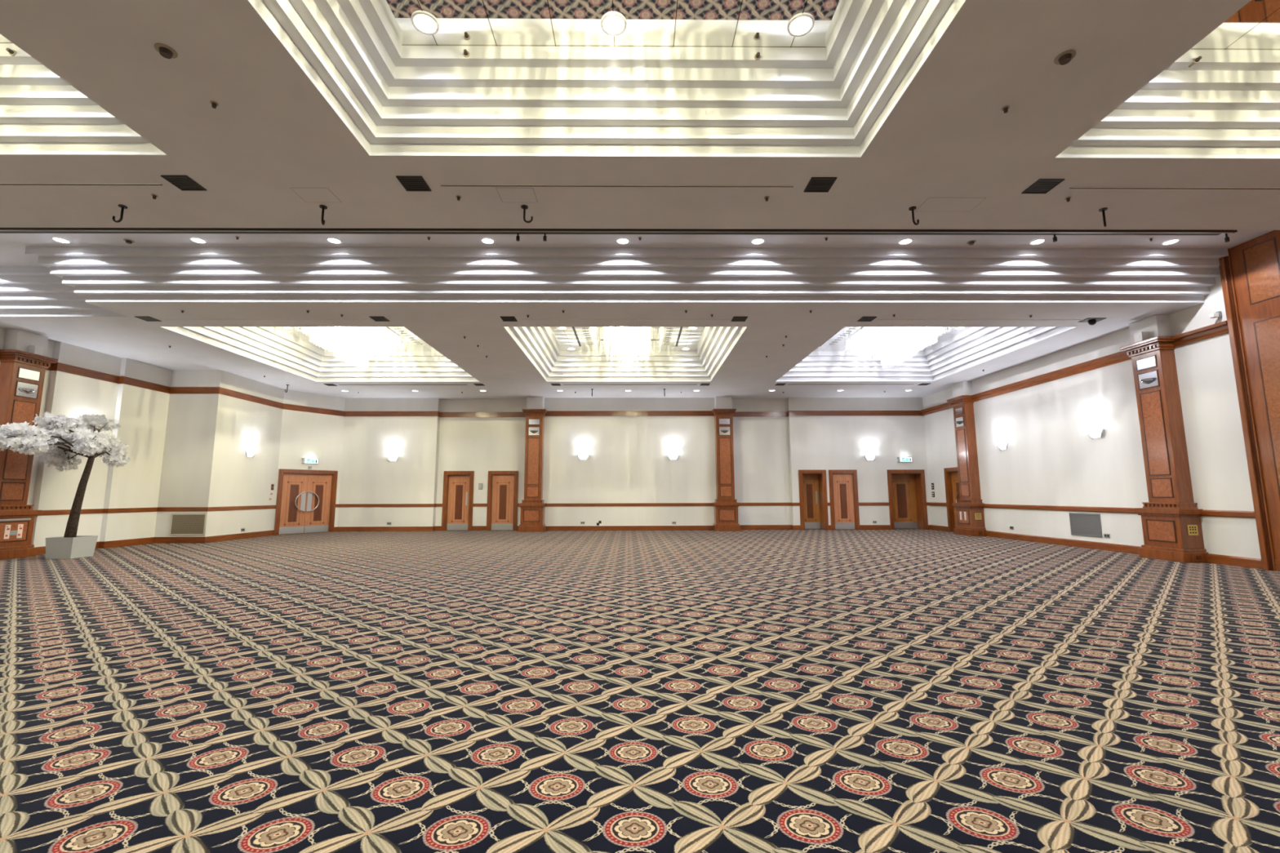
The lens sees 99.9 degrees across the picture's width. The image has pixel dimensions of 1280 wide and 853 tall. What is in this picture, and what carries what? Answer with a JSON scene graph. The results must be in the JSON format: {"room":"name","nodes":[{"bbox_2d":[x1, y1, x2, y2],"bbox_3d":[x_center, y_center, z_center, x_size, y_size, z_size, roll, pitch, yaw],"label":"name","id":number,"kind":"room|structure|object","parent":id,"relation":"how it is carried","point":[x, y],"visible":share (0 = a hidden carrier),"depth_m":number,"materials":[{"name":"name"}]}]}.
{"room":"event hall","nodes":[
{"label":"event hall","id":0,"kind":"room"},
{"bbox_2d":[0,327,284,546],"bbox_3d":[-13.887,-0.737,6.642,1.602,5.900,24.220,-1,-7,4],"label":"wall","id":1,"kind":"structure","parent":0,"point":[184,450],"depth_m":15.44,"materials":[{"name":"beige paint"}]},
{"bbox_2d":[36,530,273,555],"bbox_3d":[-13.828,2.103,6.284,1.521,0.175,24.214,-1,-7,4],"label":"baseboard","id":2,"kind":"structure","parent":1,"relation":"attached to","point":[100,544],"depth_m":15.33,"materials":[{"name":"brown wood"}]},
{"bbox_2d":[37,505,275,515],"bbox_3d":[-13.836,1.242,6.393,1.532,0.120,24.214,-1,-7,4],"label":"trim","id":3,"kind":"structure","parent":1,"relation":"attached to","point":[65,512],"depth_m":15.43,"materials":[{"name":"brown wood"}]},
{"bbox_2d":[45,362,283,408],"bbox_3d":[-13.897,-2.205,6.827,1.634,0.200,24.222,-1,-7,4],"label":"trim","id":4,"kind":"structure","parent":1,"relation":"attached to","point":[59,366],"depth_m":15.38,"materials":[{"name":"brown wood"}]},
{"bbox_2d":[168,513,206,535],"bbox_3d":[-12.938,2.801,15.392,1.005,0.620,0.020,0,-7,-1],"label":"air vent","id":5,"kind":"object","parent":1,"relation":"in","point":[180,524],"visible":1,"depth_m":15.39,"materials":[{"name":"grey metal"}]},
{"bbox_2d":[244,449,255,457],"bbox_3d":[-12.383,0.877,17.127,0.120,0.223,0.436,0,-7,-1],"label":"wall sconce","id":6,"kind":"object","parent":1,"relation":"attached to","point":[248,453],"visible":1,"depth_m":17.06,"materials":[{"name":"white glass"}]},
{"bbox_2d":[272,389,345,530],"bbox_3d":[-11.925,0.879,19.517,0.120,5.900,2.152,-5,-9,32],"label":"wall","id":7,"kind":"structure","parent":0,"point":[304,434],"depth_m":19.53,"materials":[{"name":"beige paint"}]},
{"bbox_2d":[273,468,337,535],"bbox_3d":[-11.919,2.682,19.230,0.145,2.250,1.992,-5,-9,32],"label":"door","id":8,"kind":"structure","parent":7,"relation":"in","point":[305,503],"depth_m":19.21,"materials":[{"name":"brown wood"}]},
{"bbox_2d":[301,457,319,464],"bbox_3d":[-11.872,1.244,19.378,0.066,0.200,0.580,-5,-9,32],"label":"exit sign","id":9,"kind":"object","parent":7,"relation":"attached to","point":[304,460],"visible":1,"depth_m":19.35,"materials":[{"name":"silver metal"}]},
{"bbox_2d":[283,403,344,416],"bbox_3d":[-11.933,-0.589,19.705,0.150,0.200,2.152,-5,-9,32],"label":"trim","id":10,"kind":"structure","parent":7,"relation":"attached to","point":[286,406],"depth_m":19.60,"materials":[{"name":"brown wood"}]},
{"bbox_2d":[337,397,931,526],"bbox_3d":[-0.170,0.992,20.672,22.250,5.900,0.370,0,-7,-1],"label":"wall","id":11,"kind":"structure","parent":0,"point":[628,462],"depth_m":20.53,"materials":[{"name":"beige paint"}]},
{"bbox_2d":[386,455,399,461],"bbox_3d":[-9.344,1.212,20.314,0.436,0.223,0.120,0,-7,-1],"label":"wall sconce","id":12,"kind":"object","parent":11,"relation":"attached to","point":[393,458],"visible":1,"depth_m":20.30,"materials":[{"name":"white glass"}]},
{"bbox_2d":[441,471,474,530],"bbox_3d":[-6.917,2.827,20.492,1.148,2.250,0.185,0,-7,-1],"label":"door","id":13,"kind":"structure","parent":11,"relation":"in","point":[458,486],"depth_m":20.50,"materials":[{"name":"brown wood"}]},
{"bbox_2d":[486,471,518,530],"bbox_3d":[-5.225,2.821,20.478,1.150,2.250,0.125,0,-7,-1],"label":"door","id":14,"kind":"structure","parent":11,"relation":"in","point":[503,486],"depth_m":20.47,"materials":[{"name":"brown wood"}]},
{"bbox_2d":[344,410,922,417],"bbox_3d":[-0.174,-0.476,20.862,22.250,0.200,0.400,0,-7,-1],"label":"trim","id":15,"kind":"structure","parent":11,"relation":"attached to","point":[561,413],"depth_m":20.69,"materials":[{"name":"brown wood"}]},
{"bbox_2d":[337,524,930,531],"bbox_3d":[-0.161,3.826,20.268,22.250,0.175,0.295,0,-7,-1],"label":"baseboard","id":16,"kind":"structure","parent":11,"relation":"attached to","point":[742,526],"depth_m":20.12,"materials":[{"name":"brown wood"}]},
{"bbox_2d":[338,502,928,507],"bbox_3d":[-0.164,2.966,20.381,22.250,0.120,0.305,0,-7,-1],"label":"trim","id":17,"kind":"structure","parent":11,"relation":"attached to","point":[927,503],"depth_m":20.23,"materials":[{"name":"brown wood"}]},
{"bbox_2d":[798,470,828,529],"bbox_3d":[6.544,2.794,20.526,1.047,2.250,0.495,0,-7,-1],"label":"door","id":18,"kind":"structure","parent":11,"relation":"in","point":[813,500],"depth_m":20.60,"materials":[{"name":"brown wood"}]},
{"bbox_2d":[828,470,859,529],"bbox_3d":[7.707,2.769,20.353,1.073,2.250,0.125,0,-7,-1],"label":"door","id":19,"kind":"structure","parent":11,"relation":"in","point":[843,486],"depth_m":20.34,"materials":[{"name":"brown wood"}]},
{"bbox_2d":[864,454,875,461],"bbox_3d":[8.786,1.196,20.484,0.436,0.223,0.120,0,-7,-1],"label":"wall sconce","id":20,"kind":"object","parent":11,"relation":"attached to","point":[869,457],"visible":1,"depth_m":20.47,"materials":[{"name":"white glass"}]},
{"bbox_2d":[897,457,912,462],"bbox_3d":[10.112,1.259,20.514,0.580,0.200,0.066,0,-7,-1],"label":"exit sign","id":21,"kind":"object","parent":11,"relation":"attached to","point":[899,459],"visible":1,"depth_m":20.49,"materials":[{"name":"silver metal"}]},
{"bbox_2d":[886,469,928,529],"bbox_3d":[10.114,2.789,20.569,1.418,2.250,0.515,0,-7,-1],"label":"door","id":22,"kind":"structure","parent":11,"relation":"in","point":[908,509],"depth_m":20.68,"materials":[{"name":"brown wood"}]},
{"bbox_2d":[0,0,1279,399],"bbox_3d":[-1.386,-3.099,8.492,26.600,0.900,27.100,0,-7,-1],"label":"ceiling","id":23,"kind":"structure","parent":0,"point":[903,102],"depth_m":6.40,"materials":[{"name":"paint"}]},
{"bbox_2d":[0,33,13,43],"bbox_3d":[-7.811,-4.168,3.023,4.290,0.010,4.840,0,-7,-1],"label":"mirror","id":24,"kind":"object","parent":23,"relation":"attached to","point":[2,39],"visible":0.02,"depth_m":5.39,"materials":[{"name":"white"}]},
{"bbox_2d":[51,236,71,243],"bbox_3d":[-10.297,-3.314,9.565,0.244,0.014,0.244,0,-7,-1],"label":"recessed light","id":25,"kind":"object","parent":23,"relation":"in","point":[62,240],"visible":1,"depth_m":9.56,"materials":[{"name":"white glass"}]},
{"bbox_2d":[0,182,163,186],"bbox_3d":[-8.641,-2.885,6.401,5.850,0.008,0.048,0,-7,-1],"label":"ceiling slot","id":26,"kind":"object","parent":23,"relation":"attached to","point":[1,184],"visible":1,"depth_m":6.42,"materials":[{"name":"black metal"}]},
{"bbox_2d":[112,204,127,222],"bbox_3d":[-6.674,-2.720,6.893,0.157,0.222,0.090,0,-7,-1],"label":"ceiling hook","id":27,"kind":"object","parent":23,"relation":"attached to","point":[122,206],"visible":1,"depth_m":6.88,"materials":[{"name":"grey metal"}]},
{"bbox_2d":[134,315,161,321],"bbox_3d":[-10.331,-2.261,11.296,0.300,0.012,0.300,0,-7,-1],"label":"ceiling vent","id":28,"kind":"object","parent":23,"relation":"in","point":[148,318],"visible":1,"depth_m":11.30,"materials":[{"name":"black metal"}]},
{"bbox_2d":[154,43,177,58],"bbox_3d":[-3.958,-3.151,4.493,0.150,0.110,0.148,0,-7,-1],"label":"smoke detector","id":29,"kind":"object","parent":23,"relation":"attached to","point":[165,51],"visible":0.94,"depth_m":4.47,"materials":[{"name":"beige plastic"}]},
{"bbox_2d":[160,175,207,191],"bbox_3d":[-5.416,-2.893,6.392,0.300,0.012,0.300,0,-7,-1],"label":"ceiling vent","id":30,"kind":"object","parent":23,"relation":"in","point":[184,183],"visible":1,"depth_m":6.39,"materials":[{"name":"black metal"}]},
{"bbox_2d":[189,236,206,244],"bbox_3d":[-7.877,-3.318,9.588,0.244,0.014,0.244,0,-7,-1],"label":"recessed light","id":31,"kind":"object","parent":23,"relation":"in","point":[197,240],"visible":1,"depth_m":9.59,"materials":[{"name":"white glass"}]},
{"bbox_2d":[162,319,370,319],"bbox_3d":[-7.887,-2.260,11.380,4.350,0.008,0.044,0,-7,-1],"label":"ceiling slot","id":32,"kind":"object","parent":23,"relation":"attached to","point":[162,319],"visible":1,"depth_m":11.36,"materials":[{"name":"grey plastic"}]},
{"bbox_2d":[271,326,333,351],"bbox_3d":[-9.662,-2.589,16.000,0.919,0.010,2.455,0,-7,-1],"label":"mirror","id":33,"kind":"object","parent":23,"relation":"attached to","point":[297,334],"depth_m":15.54,"materials":[{"name":"white"}]},
{"bbox_2d":[289,326,406,368],"bbox_3d":[-7.920,-2.240,14.819,1.934,1.007,2.434,0,-7,-1],"label":"crystal chandelier","id":34,"kind":"object","parent":33,"relation":"hanging from","point":[353,341],"visible":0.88,"depth_m":14.60,"materials":[{"name":"white"}]},
{"bbox_2d":[290,187,342,202],"bbox_3d":[-4.009,-2.887,6.670,0.452,0.043,0.332,0,-7,-1],"label":"access panel","id":35,"kind":"object","parent":23,"relation":"attached to","point":[308,194],"visible":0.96,"depth_m":6.65,"materials":[{"name":"paint"}]},
{"bbox_2d":[319,204,327,225],"bbox_3d":[-4.093,-2.720,6.948,0.090,0.222,0.157,3,-8,-22],"label":"ceiling hook","id":36,"kind":"object","parent":23,"relation":"attached to","point":[322,206],"visible":1,"depth_m":6.92,"materials":[{"name":"grey metal"}]},
{"bbox_2d":[326,236,342,244],"bbox_3d":[-5.467,-3.322,9.611,0.244,0.014,0.244,0,-7,-1],"label":"recessed light","id":37,"kind":"object","parent":23,"relation":"in","point":[333,240],"visible":1,"depth_m":9.60,"materials":[{"name":"white glass"}]},
{"bbox_2d":[368,316,390,321],"bbox_3d":[-5.492,-2.269,11.342,0.300,0.012,0.300,0,-7,-1],"label":"ceiling vent","id":38,"kind":"object","parent":23,"relation":"in","point":[375,318],"visible":1,"depth_m":11.33,"materials":[{"name":"black metal"}]},
{"bbox_2d":[357,326,436,351],"bbox_3d":[-7.251,-2.593,16.024,1.500,0.010,2.460,0,-7,-1],"label":"mirror","id":39,"kind":"object","parent":23,"relation":"attached to","point":[411,345],"depth_m":16.15,"materials":[{"name":"white"}]},
{"bbox_2d":[338,384,466,385],"bbox_3d":[-8.000,-1.408,18.135,4.310,0.008,0.124,0,-7,-1],"label":"ceiling slot","id":40,"kind":"object","parent":23,"relation":"attached to","point":[339,384],"visible":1,"depth_m":18.16,"materials":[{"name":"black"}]},
{"bbox_2d":[395,175,431,191],"bbox_3d":[-2.696,-2.897,6.418,0.300,0.012,0.300,0,-7,-1],"label":"ceiling vent","id":41,"kind":"object","parent":23,"relation":"in","point":[410,183],"visible":1,"depth_m":6.42,"materials":[{"name":"black metal"}]},
{"bbox_2d":[480,237,494,244],"bbox_3d":[-2.727,-3.326,9.637,0.244,0.014,0.244,0,-7,-1],"label":"recessed light","id":42,"kind":"object","parent":23,"relation":"in","point":[485,240],"visible":1,"depth_m":9.62,"materials":[{"name":"white glass"}]},
{"bbox_2d":[500,316,517,321],"bbox_3d":[-2.772,-2.273,11.368,0.300,0.012,0.300,0,-7,-1],"label":"ceiling vent","id":43,"kind":"object","parent":23,"relation":"in","point":[504,318],"visible":1,"depth_m":11.37,"materials":[{"name":"black metal"}]},
{"bbox_2d":[495,187,537,202],"bbox_3d":[-1.524,-2.893,6.683,0.452,0.043,0.332,0,-7,-1],"label":"access panel","id":44,"kind":"object","parent":23,"relation":"attached to","point":[506,194],"visible":0.96,"depth_m":6.67,"materials":[{"name":"paint"}]},
{"bbox_2d":[520,204,533,222],"bbox_3d":[-1.457,-2.730,6.932,0.157,0.222,0.090,0,-7,-1],"label":"ceiling hook","id":45,"kind":"object","parent":23,"relation":"attached to","point":[524,207],"visible":1,"depth_m":6.92,"materials":[{"name":"grey metal"}]},
{"bbox_2d":[378,0,845,47],"bbox_3d":[-0.236,-4.180,3.095,4.340,0.010,4.840,0,-7,-1],"label":"mirror","id":46,"kind":"object","parent":23,"relation":"attached to","point":[507,23],"visible":1,"depth_m":5.20,"materials":[{"name":"mirror"}]},
{"bbox_2d":[411,10,439,35],"bbox_3d":[-2.076,-3.897,5.199,0.256,0.014,0.256,0,-7,-1],"label":"recessed light","id":47,"kind":"object","parent":46,"relation":"attached to","point":[424,22],"visible":1,"depth_m":5.19,"materials":[{"name":"white glass"}]},
{"bbox_2d":[600,12,626,35],"bbox_3d":[-0.256,-3.900,5.216,0.256,0.014,0.256,0,-7,-1],"label":"recessed light","id":48,"kind":"object","parent":46,"relation":"attached to","point":[613,24],"visible":1,"depth_m":5.21,"materials":[{"name":"white glass"}]},
{"bbox_2d":[786,13,814,36],"bbox_3d":[1.564,-3.903,5.234,0.256,0.014,0.256,0,-7,-1],"label":"recessed light","id":49,"kind":"object","parent":46,"relation":"attached to","point":[801,24],"visible":1,"depth_m":5.23,"materials":[{"name":"white glass"}]},
{"bbox_2d":[440,184,794,187],"bbox_3d":[-0.271,-2.898,6.481,4.250,0.008,0.048,0,-7,-1],"label":"ceiling slot","id":50,"kind":"object","parent":23,"relation":"attached to","point":[442,185],"visible":1,"depth_m":6.47,"materials":[{"name":"black metal"}]},
{"bbox_2d":[0,227,1237,235],"bbox_3d":[-2.802,-2.785,7.607,22.550,0.116,0.170,0,-7,-1],"label":"track","id":51,"kind":"object","parent":23,"relation":"attached to","point":[2,230],"visible":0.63,"depth_m":7.59,"materials":[{"name":"grey metal"}]},
{"bbox_2d":[616,237,629,244],"bbox_3d":[-0.307,-3.330,9.660,0.244,0.014,0.244,0,-7,-1],"label":"recessed light","id":52,"kind":"object","parent":23,"relation":"in","point":[621,240],"visible":1,"depth_m":9.66,"materials":[{"name":"white glass"}]},
{"bbox_2d":[521,319,728,319],"bbox_3d":[-0.312,-2.272,11.451,4.400,0.008,0.044,0,-7,-1],"label":"ceiling slot","id":53,"kind":"object","parent":23,"relation":"attached to","point":[522,319],"visible":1,"depth_m":11.43,"materials":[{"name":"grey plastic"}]},
{"bbox_2d":[546,326,707,351],"bbox_3d":[-0.346,-2.741,14.952,4.450,0.022,4.900,0,-7,-1],"label":"mirror","id":54,"kind":"object","parent":23,"relation":"attached to","point":[566,339],"depth_m":15.88,"materials":[{"name":"mirror"}]},
{"bbox_2d":[589,326,664,368],"bbox_3d":[-0.345,-2.252,14.891,1.934,1.007,2.434,0,-7,-1],"label":"crystal chandelier","id":55,"kind":"object","parent":54,"relation":"hanging from","point":[629,335],"visible":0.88,"depth_m":15.22,"materials":[{"name":"white"}]},
{"bbox_2d":[563,383,697,385],"bbox_3d":[-0.335,-1.421,18.208,4.520,0.008,0.124,0,-7,-1],"label":"ceiling slot","id":56,"kind":"object","parent":23,"relation":"attached to","point":[628,384],"visible":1,"depth_m":18.25,"materials":[{"name":"black"}]},
{"bbox_2d":[730,316,747,321],"bbox_3d":[2.108,-2.281,11.415,0.300,0.012,0.300,0,-7,-1],"label":"ceiling vent","id":57,"kind":"object","parent":23,"relation":"in","point":[735,318],"visible":1,"depth_m":11.41,"materials":[{"name":"black metal"}]},
{"bbox_2d":[751,237,764,244],"bbox_3d":[2.123,-3.334,9.683,0.244,0.014,0.244,0,-7,-1],"label":"recessed light","id":58,"kind":"object","parent":23,"relation":"in","point":[757,241],"visible":1,"depth_m":9.68,"materials":[{"name":"white glass"}]},
{"bbox_2d":[804,177,836,192],"bbox_3d":[2.164,-2.905,6.464,0.300,0.012,0.300,0,-7,-1],"label":"ceiling vent","id":59,"kind":"object","parent":23,"relation":"in","point":[815,184],"visible":1,"depth_m":6.46,"materials":[{"name":"black metal"}]},
{"bbox_2d":[813,326,863,351],"bbox_3d":[6.398,-2.614,16.157,1.510,0.010,2.480,0,-7,-1],"label":"mirror","id":60,"kind":"object","parent":23,"relation":"attached to","point":[839,345],"depth_m":16.36,"materials":[{"name":"mirror"}]},
{"bbox_2d":[787,383,915,385],"bbox_3d":[7.179,-1.433,18.279,4.290,0.008,0.124,0,-7,-1],"label":"ceiling slot","id":61,"kind":"object","parent":23,"relation":"attached to","point":[788,384],"visible":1,"depth_m":18.22,"materials":[{"name":"black"}]},
{"bbox_2d":[857,316,876,321],"bbox_3d":[4.828,-2.286,11.440,0.300,0.012,0.300,0,-7,-1],"label":"ceiling vent","id":62,"kind":"object","parent":23,"relation":"in","point":[863,318],"visible":1,"depth_m":11.44,"materials":[{"name":"black metal"}]},
{"bbox_2d":[897,238,912,244],"bbox_3d":[4.793,-3.338,9.708,0.244,0.014,0.244,0,-7,-1],"label":"recessed light","id":63,"kind":"object","parent":23,"relation":"in","point":[905,241],"visible":1,"depth_m":9.70,"materials":[{"name":"white glass"}]},
{"bbox_2d":[908,205,919,225],"bbox_3d":[3.579,-2.735,7.006,0.157,0.222,0.090,4,-8,-29],"label":"ceiling hook","id":64,"kind":"object","parent":23,"relation":"attached to","point":[911,208],"visible":1,"depth_m":6.99,"materials":[{"name":"grey metal"}]},
{"bbox_2d":[916,326,973,351],"bbox_3d":[8.828,-2.618,16.180,0.846,0.010,2.483,0,-7,-1],"label":"mirror","id":65,"kind":"object","parent":23,"relation":"attached to","point":[953,332],"depth_m":15.80,"materials":[{"name":"mirror"}]},
{"bbox_2d":[844,326,955,368],"bbox_3d":[7.135,-2.264,14.962,1.934,1.007,2.434,0,-7,-1],"label":"crystal chandelier","id":66,"kind":"object","parent":65,"relation":"hanging from","point":[891,341],"visible":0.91,"depth_m":14.72,"materials":[{"name":"white"}]},
{"bbox_2d":[915,197,986,211],"bbox_3d":[3.991,-2.877,6.926,0.732,0.043,0.332,0,-7,-1],"label":"access panel","id":67,"kind":"object","parent":23,"relation":"attached to","point":[931,204],"visible":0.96,"depth_m":6.92,"materials":[{"name":"paint"}]},
{"bbox_2d":[877,319,1084,320],"bbox_3d":[7.437,-2.284,11.525,4.700,0.008,0.044,0,-7,-1],"label":"ceiling slot","id":68,"kind":"object","parent":23,"relation":"attached to","point":[878,319],"visible":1,"depth_m":11.52,"materials":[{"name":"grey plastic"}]},
{"bbox_2d":[1029,238,1045,244],"bbox_3d":[7.193,-3.342,9.731,0.244,0.014,0.244,0,-7,-1],"label":"recessed light","id":69,"kind":"object","parent":23,"relation":"in","point":[1039,241],"visible":1,"depth_m":9.73,"materials":[{"name":"white glass"}]},
{"bbox_2d":[1021,178,1064,193],"bbox_3d":[4.874,-2.907,6.510,0.300,0.012,0.300,0,-7,-1],"label":"ceiling vent","id":70,"kind":"object","parent":23,"relation":"in","point":[1041,185],"visible":1,"depth_m":6.49,"materials":[{"name":"black metal"}]},
{"bbox_2d":[1053,49,1075,65],"bbox_3d":[3.622,-3.161,4.585,0.150,0.110,0.148,0,-7,-1],"label":"recessed light","id":71,"kind":"object","parent":23,"relation":"attached to","point":[1064,58],"visible":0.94,"depth_m":4.56,"materials":[{"name":"beige plastic"}]},
{"bbox_2d":[1077,317,1106,324],"bbox_3d":[9.709,-2.247,11.546,0.400,0.140,0.260,0,-7,-1],"label":"dome camera","id":72,"kind":"object","parent":23,"relation":"attached to","point":[1091,321],"visible":1,"depth_m":11.50,"materials":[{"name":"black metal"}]},
{"bbox_2d":[1098,207,1107,226],"bbox_3d":[6.092,-2.735,7.058,0.090,0.222,0.157,-7,-10,43],"label":"ceiling hook","id":73,"kind":"object","parent":23,"relation":"attached to","point":[1104,209],"visible":1,"depth_m":7.03,"materials":[{"name":"grey metal"}]},
{"bbox_2d":[1161,238,1179,245],"bbox_3d":[9.623,-3.346,9.754,0.244,0.014,0.244,0,-7,-1],"label":"recessed light","id":74,"kind":"object","parent":23,"relation":"in","point":[1170,242],"visible":1,"depth_m":9.76,"materials":[{"name":"white glass"}]},
{"bbox_2d":[1068,186,1279,190],"bbox_3d":[8.088,-2.909,6.580,5.690,0.008,0.048,0,-7,-1],"label":"ceiling slot","id":75,"kind":"object","parent":23,"relation":"attached to","point":[1071,188],"visible":1,"depth_m":6.56,"materials":[{"name":"black metal"}]},
{"bbox_2d":[1187,55,1201,67],"bbox_3d":[5.705,-3.753,5.530,0.064,0.063,0.110,0,-7,-1],"label":"sensor","id":76,"kind":"object","parent":23,"relation":"attached to","point":[1195,60],"visible":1,"depth_m":5.51,"materials":[{"name":"beige plastic"}]},
{"bbox_2d":[1190,0,1279,49],"bbox_3d":[7.244,-4.192,3.166,4.180,0.010,4.840,0,-7,-1],"label":"mirror","id":77,"kind":"object","parent":23,"relation":"attached to","point":[1255,25],"visible":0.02,"depth_m":5.33,"materials":[{"name":"mirror"}]},
{"bbox_2d":[0,528,1279,852],"bbox_3d":[-1.370,2.348,7.805,26.600,0.001,27.100,0,-7,-1],"label":"floor","id":78,"kind":"structure","parent":0,"point":[806,691],"depth_m":3.58,"materials":[{"name":"carpet"}]},
{"bbox_2d":[0,328,57,559],"bbox_3d":[-13.864,0.370,11.970,0.500,5.035,0.950,0,-7,-1],"label":"wall column","id":79,"kind":"structure","parent":78,"relation":"on","point":[19,368],"depth_m":11.94,"materials":[{"name":"brown wood"}]},
{"bbox_2d":[3,524,10,539],"bbox_3d":[-13.672,2.278,11.621,0.015,0.300,0.100,0,-7,-1],"label":"panel","id":80,"kind":"object","parent":79,"relation":"attached to","point":[7,527],"visible":1,"depth_m":11.61,"materials":[{"name":"beige"}]},
{"bbox_2d":[0,518,31,521],"bbox_3d":[-13.681,2.036,11.742,0.012,0.045,0.680,0,-7,-1],"label":"vent strip","id":81,"kind":"object","parent":79,"relation":"attached to","point":[13,519],"visible":1,"depth_m":11.78,"materials":[{"name":"silver metal"}]},
{"bbox_2d":[16,524,23,537],"bbox_3d":[-13.674,2.308,11.859,0.015,0.300,0.100,0,-7,-1],"label":"panel","id":82,"kind":"object","parent":79,"relation":"attached to","point":[20,529],"visible":1,"depth_m":11.86,"materials":[{"name":"beige"}]},
{"bbox_2d":[19,387,36,394],"bbox_3d":[-13.748,-0.791,12.118,0.120,0.115,0.320,0,-7,-1],"label":"uplight","id":83,"kind":"object","parent":79,"relation":"attached to","point":[27,391],"visible":1,"depth_m":12.06,"materials":[{"name":"silver metal"}]},
{"bbox_2d":[27,345,44,355],"bbox_3d":[-13.761,-1.734,12.257,0.158,0.200,0.180,0,-7,-1],"label":"speaker box","id":84,"kind":"object","parent":79,"relation":"on","point":[36,349],"visible":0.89,"depth_m":12.20,"materials":[{"name":"white plastic"}]},
{"bbox_2d":[0,411,130,559],"bbox_3d":[-12.786,1.214,11.799,1.588,3.312,2.724,-2,-7,15],"label":"blossom tree","id":85,"kind":"object","parent":78,"relation":"on","point":[65,439],"visible":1,"depth_m":11.90,"materials":[{"name":"white plant"}]},
{"bbox_2d":[517,396,547,532],"bbox_3d":[-3.987,1.373,20.151,0.950,5.035,0.500,0,-7,-1],"label":"wall column","id":86,"kind":"structure","parent":78,"relation":"on","point":[532,507],"depth_m":20.07,"materials":[{"name":"brown wood"}]},
{"bbox_2d":[711,396,740,531],"bbox_3d":[3.200,1.361,20.219,0.950,5.035,0.500,0,-7,-1],"label":"wall column","id":87,"kind":"structure","parent":78,"relation":"on","point":[726,507],"depth_m":20.14,"materials":[{"name":"brown wood"}]},
{"bbox_2d":[946,381,986,536],"bbox_3d":[10.733,1.037,17.810,0.500,5.035,0.950,0,-7,-1],"label":"wall column","id":88,"kind":"structure","parent":78,"relation":"on","point":[970,502],"depth_m":17.63,"materials":[{"name":"brown wood"}]},
{"bbox_2d":[1119,315,1208,563],"bbox_3d":[10.794,0.205,11.212,0.500,5.035,0.950,0,-7,-1],"label":"wall column","id":89,"kind":"structure","parent":78,"relation":"on","point":[1171,507],"depth_m":11.06,"materials":[{"name":"brown wood"}]},
{"bbox_2d":[1133,331,1149,342],"bbox_3d":[10.680,-1.903,11.457,0.158,0.200,0.180,0,-7,-1],"label":"speaker box","id":90,"kind":"object","parent":89,"relation":"on","point":[1142,335],"visible":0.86,"depth_m":11.39,"materials":[{"name":"white plastic"}]},
{"bbox_2d":[1139,377,1155,383],"bbox_3d":[10.672,-0.955,11.357,0.120,0.115,0.320,0,-7,-1],"label":"uplight","id":91,"kind":"object","parent":89,"relation":"attached to","point":[1148,380],"visible":1,"depth_m":11.30,"materials":[{"name":"silver metal"}]},
{"bbox_2d":[1186,524,1198,535],"bbox_3d":[10.854,2.036,10.560,0.200,0.200,0.015,0,-7,-1],"label":"socket","id":92,"kind":"object","parent":89,"relation":"attached to","point":[1192,529],"visible":1,"depth_m":10.56,"materials":[{"name":"brown"}]},
{"bbox_2d":[922,275,1261,559],"bbox_3d":[11.136,-0.671,7.723,0.120,5.900,25.950,0,-7,-1],"label":"wall","id":93,"kind":"structure","parent":0,"point":[1051,458],"depth_m":13.05,"materials":[{"name":"beige paint"}]},
{"bbox_2d":[943,466,959,532],"bbox_3d":[11.040,2.551,18.695,0.215,2.250,1.030,0,-7,-1],"label":"door","id":94,"kind":"structure","parent":93,"relation":"in","point":[951,478],"depth_m":19.02,"materials":[{"name":"brown wood"}]},
{"bbox_2d":[997,442,1008,450],"bbox_3d":[10.938,0.611,16.247,0.120,0.223,0.436,0,-7,-1],"label":"wall sconce","id":95,"kind":"object","parent":93,"relation":"attached to","point":[1004,446],"visible":1,"depth_m":16.17,"materials":[{"name":"white glass"}]},
{"bbox_2d":[920,320,1228,415],"bbox_3d":[10.937,-1.196,15.397,0.150,0.200,10.850,0,-7,-1],"label":"trim","id":96,"kind":"structure","parent":93,"relation":"attached to","point":[1220,328],"depth_m":13.29,"materials":[{"name":"brown wood"}]},
{"bbox_2d":[1208,311,1221,322],"bbox_3d":[10.945,-2.069,10.220,0.170,0.240,0.080,0,-7,-1],"label":"camera","id":97,"kind":"object","parent":96,"relation":"on","point":[1217,314],"visible":1,"depth_m":10.20,"materials":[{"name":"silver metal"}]},
{"bbox_2d":[1068,512,1102,537],"bbox_3d":[11.018,2.432,13.312,0.020,0.560,0.915,0,-7,-1],"label":"air vent","id":98,"kind":"object","parent":93,"relation":"in","point":[1081,524],"visible":1,"depth_m":13.28,"materials":[{"name":"metal"}]},
{"bbox_2d":[928,502,1255,518],"bbox_3d":[10.995,2.252,14.963,0.055,0.120,10.850,0,-7,-1],"label":"trim","id":99,"kind":"structure","parent":93,"relation":"attached to","point":[1251,514],"depth_m":12.96,"materials":[{"name":"brown wood"}]},
{"bbox_2d":[1088,428,1103,439],"bbox_3d":[10.969,0.183,12.967,0.120,0.223,0.436,0,-7,-1],"label":"wall sconce","id":100,"kind":"object","parent":93,"relation":"attached to","point":[1095,433],"visible":1,"depth_m":12.90,"materials":[{"name":"white glass"}]},
{"bbox_2d":[930,524,1262,568],"bbox_3d":[11.002,3.113,14.854,0.045,0.175,10.850,0,-7,-1],"label":"baseboard","id":101,"kind":"structure","parent":93,"relation":"attached to","point":[1242,562],"depth_m":12.87,"materials":[{"name":"brown wood"}]},
{"bbox_2d":[1218,230,1279,571],"bbox_3d":[11.056,-1.330,2.352,0.140,5.865,15.030,0,-7,-1],"label":"wood panelling","id":102,"kind":"object","parent":93,"relation":"attached to","point":[1250,274],"visible":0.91,"depth_m":9.53,"materials":[{"name":"brown wood"}]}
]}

